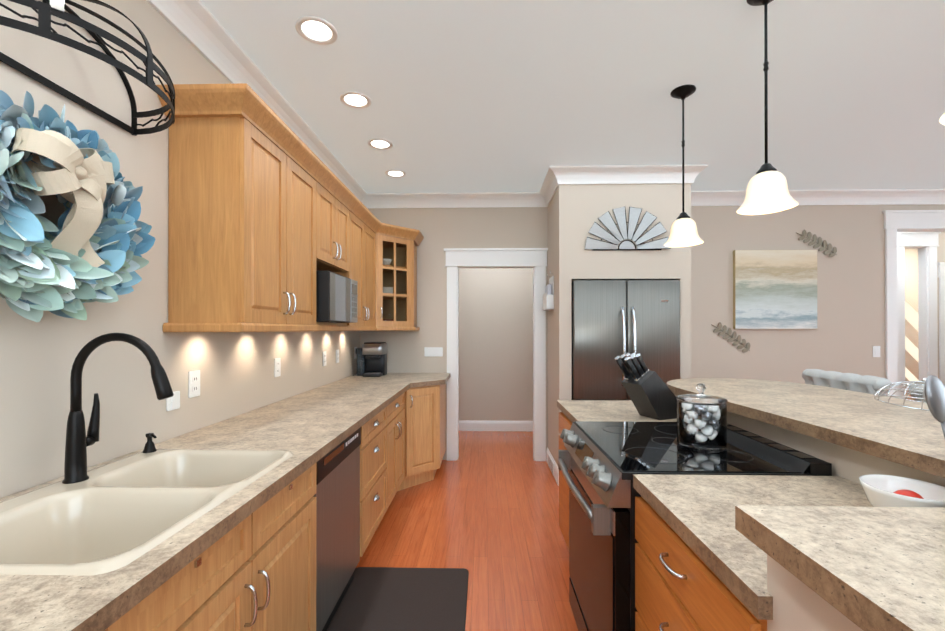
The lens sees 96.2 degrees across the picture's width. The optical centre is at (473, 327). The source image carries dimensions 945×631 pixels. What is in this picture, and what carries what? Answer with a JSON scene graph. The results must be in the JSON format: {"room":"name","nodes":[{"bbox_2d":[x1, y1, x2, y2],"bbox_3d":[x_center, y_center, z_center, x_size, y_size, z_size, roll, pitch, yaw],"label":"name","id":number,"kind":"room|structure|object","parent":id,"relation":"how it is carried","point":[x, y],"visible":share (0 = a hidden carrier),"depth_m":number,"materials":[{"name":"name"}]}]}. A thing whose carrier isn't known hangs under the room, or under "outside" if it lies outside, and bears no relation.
{"room":"kitchen","nodes":[
{"label":"kitchen","id":0,"kind":"room"},
{"bbox_2d":[0,0,359,497],"bbox_3d":[-1.304,-0.009,2.385,0.100,2.776,10.000,0,0,1],"label":"wall","id":1,"kind":"structure","parent":0,"point":[236,369],"depth_m":1.55,"materials":[{"name":"beige paint"}]},
{"bbox_2d":[0,90,155,321],"bbox_3d":[-1.165,-0.324,1.210,0.198,0.618,0.583,0,0,1],"label":"wreath","id":2,"kind":"object","parent":1,"relation":"attached to","point":[96,243],"visible":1,"depth_m":1.17,"materials":[{"name":"blue fabric"}]},
{"bbox_2d":[0,0,174,135],"bbox_3d":[-1.131,-0.882,1.269,0.334,0.325,0.630,0,0,1],"label":"pot rack","id":3,"kind":"object","parent":1,"relation":"attached to","point":[44,10],"visible":1,"depth_m":1.24,"materials":[{"name":"black metal"}]},
{"bbox_2d":[166,391,179,410],"bbox_3d":[-1.263,0.307,1.783,0.008,0.075,0.072,0,0,1],"label":"electrical outlet","id":4,"kind":"object","parent":1,"relation":"attached to","point":[173,403],"visible":0.75,"depth_m":1.78,"materials":[{"name":"white plastic"}]},
{"bbox_2d":[188,370,199,397],"bbox_3d":[-1.260,0.253,1.913,0.008,0.118,0.072,0,0,1],"label":"electrical outlet","id":5,"kind":"object","parent":1,"relation":"attached to","point":[193,383],"visible":1,"depth_m":1.90,"materials":[{"name":"white plastic"}]},
{"bbox_2d":[163,87,323,326],"bbox_3d":[-1.098,-0.491,2.162,0.315,0.948,0.820,0,0,1],"label":"upper cabinet","id":6,"kind":"object","parent":1,"relation":"attached to","point":[275,224],"depth_m":1.75,"materials":[{"name":"brown wood"}]},
{"bbox_2d":[146,0,365,205],"bbox_3d":[-1.238,-1.337,1.043,0.098,0.128,6.870,0,0,1],"label":"crown molding","id":7,"kind":"structure","parent":1,"relation":"attached to","point":[197,25],"depth_m":2.13,"materials":[{"name":"white wood"}]},
{"bbox_2d":[274,358,280,376],"bbox_3d":[-1.242,0.251,2.683,0.008,0.118,0.072,0,0,1],"label":"electrical outlet","id":8,"kind":"object","parent":1,"relation":"attached to","point":[277,367],"visible":1,"depth_m":2.68,"materials":[{"name":"white plastic"}]},
{"bbox_2d":[323,351,325,365],"bbox_3d":[-1.223,0.253,3.473,0.008,0.118,0.072,0,0,1],"label":"electrical outlet","id":9,"kind":"object","parent":1,"relation":"attached to","point":[324,358],"visible":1,"depth_m":3.47,"materials":[{"name":"white plastic"}]},
{"bbox_2d":[324,171,347,270],"bbox_3d":[-1.082,-0.686,2.819,0.315,0.553,0.610,0,0,1],"label":"upper cabinet","id":10,"kind":"object","parent":1,"relation":"attached to","point":[335,197],"depth_m":2.81,"materials":[{"name":"brown wood"}]},
{"bbox_2d":[320,267,351,322],"bbox_3d":[-1.039,-0.190,2.739,0.365,0.303,0.395,0,0,1],"label":"upper cabinet","id":11,"kind":"object","parent":1,"relation":"attached to","point":[335,287],"depth_m":2.65,"materials":[{"name":"metal"}]},
{"bbox_2d":[316,271,357,322],"bbox_3d":[-1.036,-0.190,2.817,0.368,0.303,0.550,0,0,1],"label":"microwave","id":12,"kind":"object","parent":11,"relation":"in","point":[336,294],"depth_m":2.63,"materials":[{"name":"silver plastic"}]},
{"bbox_2d":[336,349,338,362],"bbox_3d":[-1.216,0.254,3.783,0.008,0.118,0.072,0,0,1],"label":"electrical outlet","id":13,"kind":"object","parent":1,"relation":"attached to","point":[337,356],"visible":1,"depth_m":3.77,"materials":[{"name":"white plastic"}]},
{"bbox_2d":[324,191,383,326],"bbox_3d":[-1.040,-0.486,3.509,0.366,0.948,0.888,0,0,1],"label":"upper cabinet","id":14,"kind":"object","parent":1,"relation":"attached to","point":[365,231],"depth_m":3.54,"materials":[{"name":"brown wood"}]},
{"bbox_2d":[354,347,356,358],"bbox_3d":[-1.203,0.256,4.312,0.008,0.118,0.072,0,0,1],"label":"electrical outlet","id":15,"kind":"object","parent":1,"relation":"attached to","point":[355,355],"visible":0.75,"depth_m":4.29,"materials":[{"name":"white plastic"}]},
{"bbox_2d":[352,275,359,322],"bbox_3d":[-1.032,-0.189,3.014,0.365,0.303,0.155,0,0,1],"label":"upper cabinet","id":16,"kind":"object","parent":1,"relation":"attached to","point":[355,282],"depth_m":3.06,"materials":[{"name":"brown wood"}]},
{"bbox_2d":[384,231,411,322],"bbox_3d":[-0.755,-0.463,4.035,0.276,0.797,0.277,0,0,1],"label":"upper cabinet","id":17,"kind":"object","parent":1,"relation":"attached to","point":[397,244],"depth_m":4.05,"materials":[{"name":"brown wood"}]},
{"bbox_2d":[356,431,577,630],"bbox_3d":[2.969,1.409,2.278,8.650,0.060,10.000,0,0,1],"label":"floor","id":18,"kind":"structure","parent":0,"point":[483,509],"depth_m":2.83,"materials":[{"name":"brown wood"}]},
{"bbox_2d":[108,601,147,630],"bbox_3d":[-0.974,0.935,0.483,0.639,0.873,0.664,0,0,1],"label":"base cabinet","id":19,"kind":"object","parent":18,"relation":"on","point":[137,620],"depth_m":0.82,"materials":[{"name":"brown wood"}]},
{"bbox_2d":[0,441,311,630],"bbox_3d":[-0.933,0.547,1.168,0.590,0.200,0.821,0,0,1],"label":"sink","id":20,"kind":"object","parent":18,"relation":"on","point":[269,517],"depth_m":1.14,"materials":[{"name":"white ceramic"}]},
{"bbox_2d":[0,569,155,630],"bbox_3d":[-0.961,0.477,0.242,0.681,0.040,1.135,0,0,1],"label":"countertop","id":21,"kind":"structure","parent":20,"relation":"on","point":[20,609],"depth_m":0.71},
{"bbox_2d":[168,373,449,464],"bbox_3d":[-0.757,0.487,3.006,0.956,0.040,2.901,0,0,1],"label":"countertop","id":22,"kind":"structure","parent":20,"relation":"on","point":[324,417],"depth_m":2.22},
{"bbox_2d":[62,333,173,483],"bbox_3d":[-1.038,0.232,1.382,0.323,0.434,0.343,0,0,1],"label":"faucet","id":23,"kind":"object","parent":22,"relation":"on","point":[75,465],"depth_m":1.24,"materials":[{"name":"black metal"}]},
{"bbox_2d":[357,342,386,376],"bbox_3d":[-1.016,0.307,4.198,0.269,0.328,0.290,0,0,1],"label":"coffee maker","id":24,"kind":"object","parent":22,"relation":"on","point":[371,359],"visible":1,"depth_m":4.14,"materials":[{"name":"grey"}]},
{"bbox_2d":[184,509,315,630],"bbox_3d":[-0.957,1.044,1.195,0.639,0.659,0.876,0,0,1],"label":"base cabinet","id":25,"kind":"object","parent":18,"relation":"on","point":[277,592],"depth_m":1.36,"materials":[{"name":"brown wood"}]},
{"bbox_2d":[296,429,363,630],"bbox_3d":[-0.939,0.940,1.935,0.639,0.873,0.755,0,0,1],"label":"base cabinet","id":26,"kind":"object","parent":18,"relation":"on","point":[334,486],"depth_m":1.94,"materials":[{"name":"metal"}]},
{"bbox_2d":[313,427,360,630],"bbox_3d":[-0.648,0.934,1.999,0.060,0.848,0.600,0,0,1],"label":"dishwasher","id":27,"kind":"object","parent":26,"relation":"in","point":[338,473],"depth_m":1.95,"materials":[{"name":"silver metal"}]},
{"bbox_2d":[364,409,387,551],"bbox_3d":[-0.923,0.943,2.639,0.639,0.873,0.652,0,0,1],"label":"base cabinet","id":28,"kind":"object","parent":18,"relation":"on","point":[376,431],"depth_m":2.61,"materials":[{"name":"brown wood"}]},
{"bbox_2d":[327,567,468,630],"bbox_3d":[-0.370,1.368,1.711,0.650,0.014,1.406,0,0,1],"label":"mat","id":29,"kind":"object","parent":18,"relation":"on","point":[399,599],"visible":0.81,"depth_m":2.11,"materials":[{"name":"black rubber"}]},
{"bbox_2d":[388,385,411,506],"bbox_3d":[-0.880,0.945,3.265,0.695,0.873,0.726,0,0,1],"label":"base cabinet","id":30,"kind":"object","parent":18,"relation":"on","point":[400,411],"depth_m":3.38,"materials":[{"name":"brown wood"}]},
{"bbox_2d":[412,385,445,485],"bbox_3d":[-0.758,0.947,3.975,0.904,0.873,0.956,0,0,1],"label":"base cabinet","id":31,"kind":"object","parent":18,"relation":"on","point":[428,401],"depth_m":3.73,"materials":[{"name":"brown wood"}]},
{"bbox_2d":[557,406,572,549],"bbox_3d":[0.847,0.942,2.386,0.631,0.872,0.623,0,0,1],"label":"base cabinet","id":32,"kind":"object","parent":18,"relation":"on","point":[565,422],"depth_m":2.53,"materials":[{"name":"brown wood"}]},
{"bbox_2d":[557,400,596,421],"bbox_3d":[0.845,0.485,2.400,0.636,0.041,0.648,0,0,1],"label":"countertop","id":33,"kind":"structure","parent":32,"relation":"on","point":[570,407],"depth_m":2.37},
{"bbox_2d":[572,280,679,399],"bbox_3d":[1.341,0.477,3.998,0.922,1.777,0.766,0,0,1],"label":"fridge","id":34,"kind":"object","parent":18,"relation":"on","point":[612,320],"visible":0.52,"depth_m":3.69,"materials":[{"name":"grey metal"}]},
{"bbox_2d":[557,421,831,630],"bbox_3d":[0.755,0.886,1.702,0.750,0.922,0.743,0,0,1],"label":"range","id":35,"kind":"object","parent":18,"relation":"on","point":[602,462],"visible":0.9,"depth_m":1.50,"materials":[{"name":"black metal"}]},
{"bbox_2d":[676,383,727,450],"bbox_3d":[0.884,0.335,1.646,0.178,0.237,0.178,0,0,1],"label":"canister","id":36,"kind":"object","parent":35,"relation":"on","point":[701,420],"visible":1,"depth_m":1.58,"materials":[{"name":"clear glass"}]},
{"bbox_2d":[633,486,764,630],"bbox_3d":[0.814,0.937,1.028,0.631,0.872,0.595,0,0,1],"label":"base cabinet","id":37,"kind":"object","parent":18,"relation":"on","point":[676,589],"depth_m":1.05,"materials":[{"name":"brown wood"}]},
{"bbox_2d":[633,474,764,621],"bbox_3d":[0.812,0.480,1.022,0.636,0.041,0.610,0,0,1],"label":"countertop","id":38,"kind":"structure","parent":37,"relation":"on","point":[724,549],"depth_m":0.95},
{"bbox_2d":[859,474,944,506],"bbox_3d":[1.023,0.417,0.998,0.172,0.085,0.172,0,0,1],"label":"bowl","id":39,"kind":"object","parent":38,"relation":"on","point":[887,491],"visible":0.54,"depth_m":1.01,"materials":[{"name":"white ceramic"}]},
{"bbox_2d":[753,546,860,630],"bbox_3d":[1.157,0.856,0.433,1.305,1.029,0.580,0,0,1],"label":"half wall","id":40,"kind":"structure","parent":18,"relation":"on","point":[788,606],"depth_m":0.69,"materials":[{"name":"beige paint"}]},
{"bbox_2d":[573,378,944,630],"bbox_3d":[1.156,0.325,1.350,1.390,0.040,2.550,0,0,1],"label":"countertop","id":41,"kind":"structure","parent":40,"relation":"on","point":[877,568],"depth_m":1.08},
{"bbox_2d":[615,353,676,419],"bbox_3d":[0.882,0.296,2.173,0.340,0.335,0.133,0,0,-24],"label":"knife block","id":42,"kind":"object","parent":41,"relation":"on","point":[651,394],"visible":1,"depth_m":2.13,"materials":[{"name":"black wood"}]},
{"bbox_2d":[874,378,944,410],"bbox_3d":[1.575,0.241,1.485,0.248,0.129,0.251,0,0,1],"label":"wire basket","id":43,"kind":"object","parent":41,"relation":"on","point":[920,383],"visible":0.67,"depth_m":1.53,"materials":[{"name":"silver metal"}]},
{"bbox_2d":[924,375,944,437],"bbox_3d":[0.991,0.279,0.842,0.210,0.361,0.166,0,0,1],"label":"spoon","id":44,"kind":"object","parent":41,"relation":"on","point":[934,389],"visible":1,"depth_m":0.87,"materials":[{"name":"silver metal"}]},
{"bbox_2d":[802,369,892,394],"bbox_3d":[1.960,0.820,2.504,0.520,1.117,0.584,0,0,1],"label":"stool","id":45,"kind":"object","parent":18,"relation":"on","point":[868,384],"visible":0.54,"depth_m":2.42,"materials":[{"name":"grey fabric"}]},
{"bbox_2d":[909,383,925,401],"bbox_3d":[1.943,0.818,1.804,0.520,1.117,0.584,0,0,1],"label":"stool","id":46,"kind":"object","parent":18,"relation":"on","point":[916,392],"visible":0.1,"depth_m":2.02,"materials":[{"name":"metal"}]},
{"bbox_2d":[459,268,532,420],"bbox_3d":[0.602,0.004,5.766,3.550,2.776,0.100,0,0,1],"label":"wall","id":47,"kind":"structure","parent":0,"point":[495,344],"depth_m":5.72,"materials":[{"name":"beige paint"}]},
{"bbox_2d":[459,420,532,430],"bbox_3d":[0.551,1.322,5.704,3.450,0.138,0.016,0,0,1],"label":"baseboard","id":48,"kind":"structure","parent":47,"relation":"attached to","point":[466,425],"depth_m":5.70,"materials":[{"name":"white"}]},
{"bbox_2d":[200,0,944,192],"bbox_3d":[2.969,-1.427,2.288,8.650,0.060,10.000,0,0,1],"label":"ceiling","id":49,"kind":"structure","parent":0,"point":[466,96],"depth_m":2.44,"materials":[{"name":"white paint"}]},
{"bbox_2d":[295,16,337,44],"bbox_3d":[-0.739,-1.397,1.994,0.188,0.011,0.188,0,0,1],"label":"recessed light","id":50,"kind":"object","parent":49,"relation":"in","point":[316,30],"visible":1,"depth_m":1.99,"materials":[{"name":"white plastic"}]},
{"bbox_2d":[340,91,370,108],"bbox_3d":[-0.724,-1.394,2.596,0.188,0.011,0.188,0,0,1],"label":"recessed light","id":51,"kind":"object","parent":49,"relation":"in","point":[357,100],"visible":1,"depth_m":2.59,"materials":[{"name":"white plastic"}]},
{"bbox_2d":[368,138,392,149],"bbox_3d":[-0.710,-1.392,3.211,0.188,0.011,0.188,0,0,1],"label":"recessed light","id":52,"kind":"object","parent":49,"relation":"in","point":[380,144],"visible":1,"depth_m":3.21,"materials":[{"name":"white plastic"}]},
{"bbox_2d":[385,170,405,177],"bbox_3d":[-0.705,-1.390,3.821,0.188,0.011,0.188,0,0,1],"label":"recessed light","id":53,"kind":"object","parent":49,"relation":"in","point":[396,173],"visible":1,"depth_m":3.82,"materials":[{"name":"white plastic"}]},
{"bbox_2d":[664,85,703,246],"bbox_3d":[1.234,-0.945,2.497,0.212,0.900,0.212,0,0,1],"label":"pendant light","id":54,"kind":"object","parent":49,"relation":"hanging from","point":[683,231],"visible":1,"depth_m":2.47,"materials":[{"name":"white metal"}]},
{"bbox_2d":[737,0,797,214],"bbox_3d":[1.216,-0.948,1.764,0.212,0.900,0.212,0,0,1],"label":"pendant light","id":55,"kind":"object","parent":49,"relation":"hanging from","point":[767,191],"visible":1,"depth_m":1.76,"materials":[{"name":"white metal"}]},
{"bbox_2d":[939,113,944,124],"bbox_3d":[1.197,-0.951,0.948,0.212,0.900,0.212,0,0,1],"label":"pendant light","id":56,"kind":"object","parent":49,"relation":"hanging from","point":[942,120],"visible":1,"depth_m":1.02,"materials":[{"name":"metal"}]},
{"bbox_2d":[548,184,690,465],"bbox_3d":[1.337,-0.003,4.067,1.150,2.776,0.690,0,0,1],"label":"wall","id":57,"kind":"structure","parent":0,"point":[576,212],"depth_m":3.73,"materials":[{"name":"beige paint"}]},
{"bbox_2d":[538,177,556,203],"bbox_3d":[0.712,-1.327,4.042,0.098,0.128,0.540,0,0,1],"label":"crown molding","id":58,"kind":"structure","parent":57,"relation":"attached to","point":[545,195],"depth_m":4.21,"materials":[{"name":"white"}]},
{"bbox_2d":[543,271,553,310],"bbox_3d":[0.726,-0.359,4.143,0.068,0.370,0.250,0,0,1],"label":"file holder","id":59,"kind":"object","parent":57,"relation":"attached to","point":[548,300],"visible":0.96,"depth_m":4.04,"materials":[{"name":"white plastic"}]},
{"bbox_2d":[546,165,707,187],"bbox_3d":[1.327,-1.328,3.678,1.346,0.128,0.098,0,0,1],"label":"crown molding","id":60,"kind":"structure","parent":57,"relation":"attached to","point":[556,176],"depth_m":3.69,"materials":[{"name":"white wood"}]},
{"bbox_2d":[585,206,670,250],"bbox_3d":[1.342,-0.869,3.706,0.739,0.381,0.026,0,0,1],"label":"artwork","id":61,"kind":"object","parent":57,"relation":"attached to","point":[616,238],"visible":1,"depth_m":3.70,"materials":[{"name":"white metal"}]},
{"bbox_2d":[360,204,944,459],"bbox_3d":[3.021,-0.001,4.427,8.450,2.776,0.110,0,0,1],"label":"wall","id":62,"kind":"structure","parent":0,"point":[847,335],"depth_m":4.38,"materials":[{"name":"beige paint"}]},
{"bbox_2d":[424,347,442,356],"bbox_3d":[-0.423,0.253,4.449,0.193,0.097,0.008,0,0,1],"label":"light switch","id":63,"kind":"object","parent":62,"relation":"attached to","point":[433,351],"visible":1,"depth_m":4.45,"materials":[{"name":"white plastic"}]},
{"bbox_2d":[366,192,548,207],"bbox_3d":[-0.159,-1.325,4.404,1.855,0.128,0.098,0,0,1],"label":"crown molding","id":64,"kind":"structure","parent":62,"relation":"attached to","point":[471,199],"depth_m":4.41,"materials":[{"name":"white wood"}]},
{"bbox_2d":[546,447,558,485],"bbox_3d":[0.756,1.316,4.077,0.021,0.138,0.722,0,0,1],"label":"baseboard","id":65,"kind":"structure","parent":62,"relation":"attached to","point":[556,471],"depth_m":3.90,"materials":[{"name":"white wood"}]},
{"bbox_2d":[548,454,553,475],"bbox_3d":[0.740,1.310,4.072,0.008,0.110,0.320,0,0,1],"label":"air vent register","id":66,"kind":"object","parent":65,"relation":"attached to","point":[551,463],"visible":1,"depth_m":4.02,"materials":[{"name":"white plastic"}]},
{"bbox_2d":[444,210,944,460],"bbox_3d":[3.303,0.086,4.925,7.209,2.604,1.200,0,0,1],"label":"door frame","id":67,"kind":"structure","parent":62,"relation":"attached to","point":[920,230],"depth_m":4.43,"materials":[{"name":"white wood"}]},
{"bbox_2d":[711,322,749,352],"bbox_3d":[2.650,0.101,4.371,0.395,0.314,0.010,0,0,1],"label":"art","id":68,"kind":"object","parent":62,"relation":"attached to","point":[737,341],"visible":1,"depth_m":4.37,"materials":[{"name":"silver metal"}]},
{"bbox_2d":[733,250,817,328],"bbox_3d":[3.091,-0.392,4.350,0.827,0.809,0.038,0,0,1],"label":"picture","id":69,"kind":"object","parent":62,"relation":"attached to","point":[774,289],"visible":1,"depth_m":4.33,"materials":[{"name":"multicoloured"}]},
{"bbox_2d":[797,229,836,256],"bbox_3d":[3.519,-0.866,4.354,0.414,0.288,0.010,0,0,1],"label":"art","id":70,"kind":"object","parent":62,"relation":"attached to","point":[812,242],"visible":1,"depth_m":4.35,"materials":[{"name":"silver metal"}]},
{"bbox_2d":[691,189,944,205],"bbox_3d":[4.525,-1.326,4.292,5.215,0.128,0.098,0,0,1],"label":"crown molding","id":71,"kind":"structure","parent":62,"relation":"attached to","point":[859,196],"depth_m":4.32,"materials":[{"name":"white"}]},
{"bbox_2d":[873,346,879,356],"bbox_3d":[4.125,0.244,4.340,0.073,0.115,0.008,0,0,1],"label":"light switch","id":72,"kind":"object","parent":62,"relation":"attached to","point":[876,351],"visible":1,"depth_m":4.34,"materials":[{"name":"white plastic"}]},
{"bbox_2d":[905,300,918,383],"bbox_3d":[7.043,0.310,6.782,0.480,1.730,0.001,0,0,1],"label":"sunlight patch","id":73,"kind":"object","parent":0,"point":[911,318],"visible":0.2,"depth_m":6.78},
{"bbox_2d":[905,232,944,400],"bbox_3d":[4.820,0.002,5.439,4.900,2.776,0.100,0,0,1],"label":"wall","id":74,"kind":"structure","parent":0,"point":[911,254],"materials":[{"name":"beige paint"}]}
]}

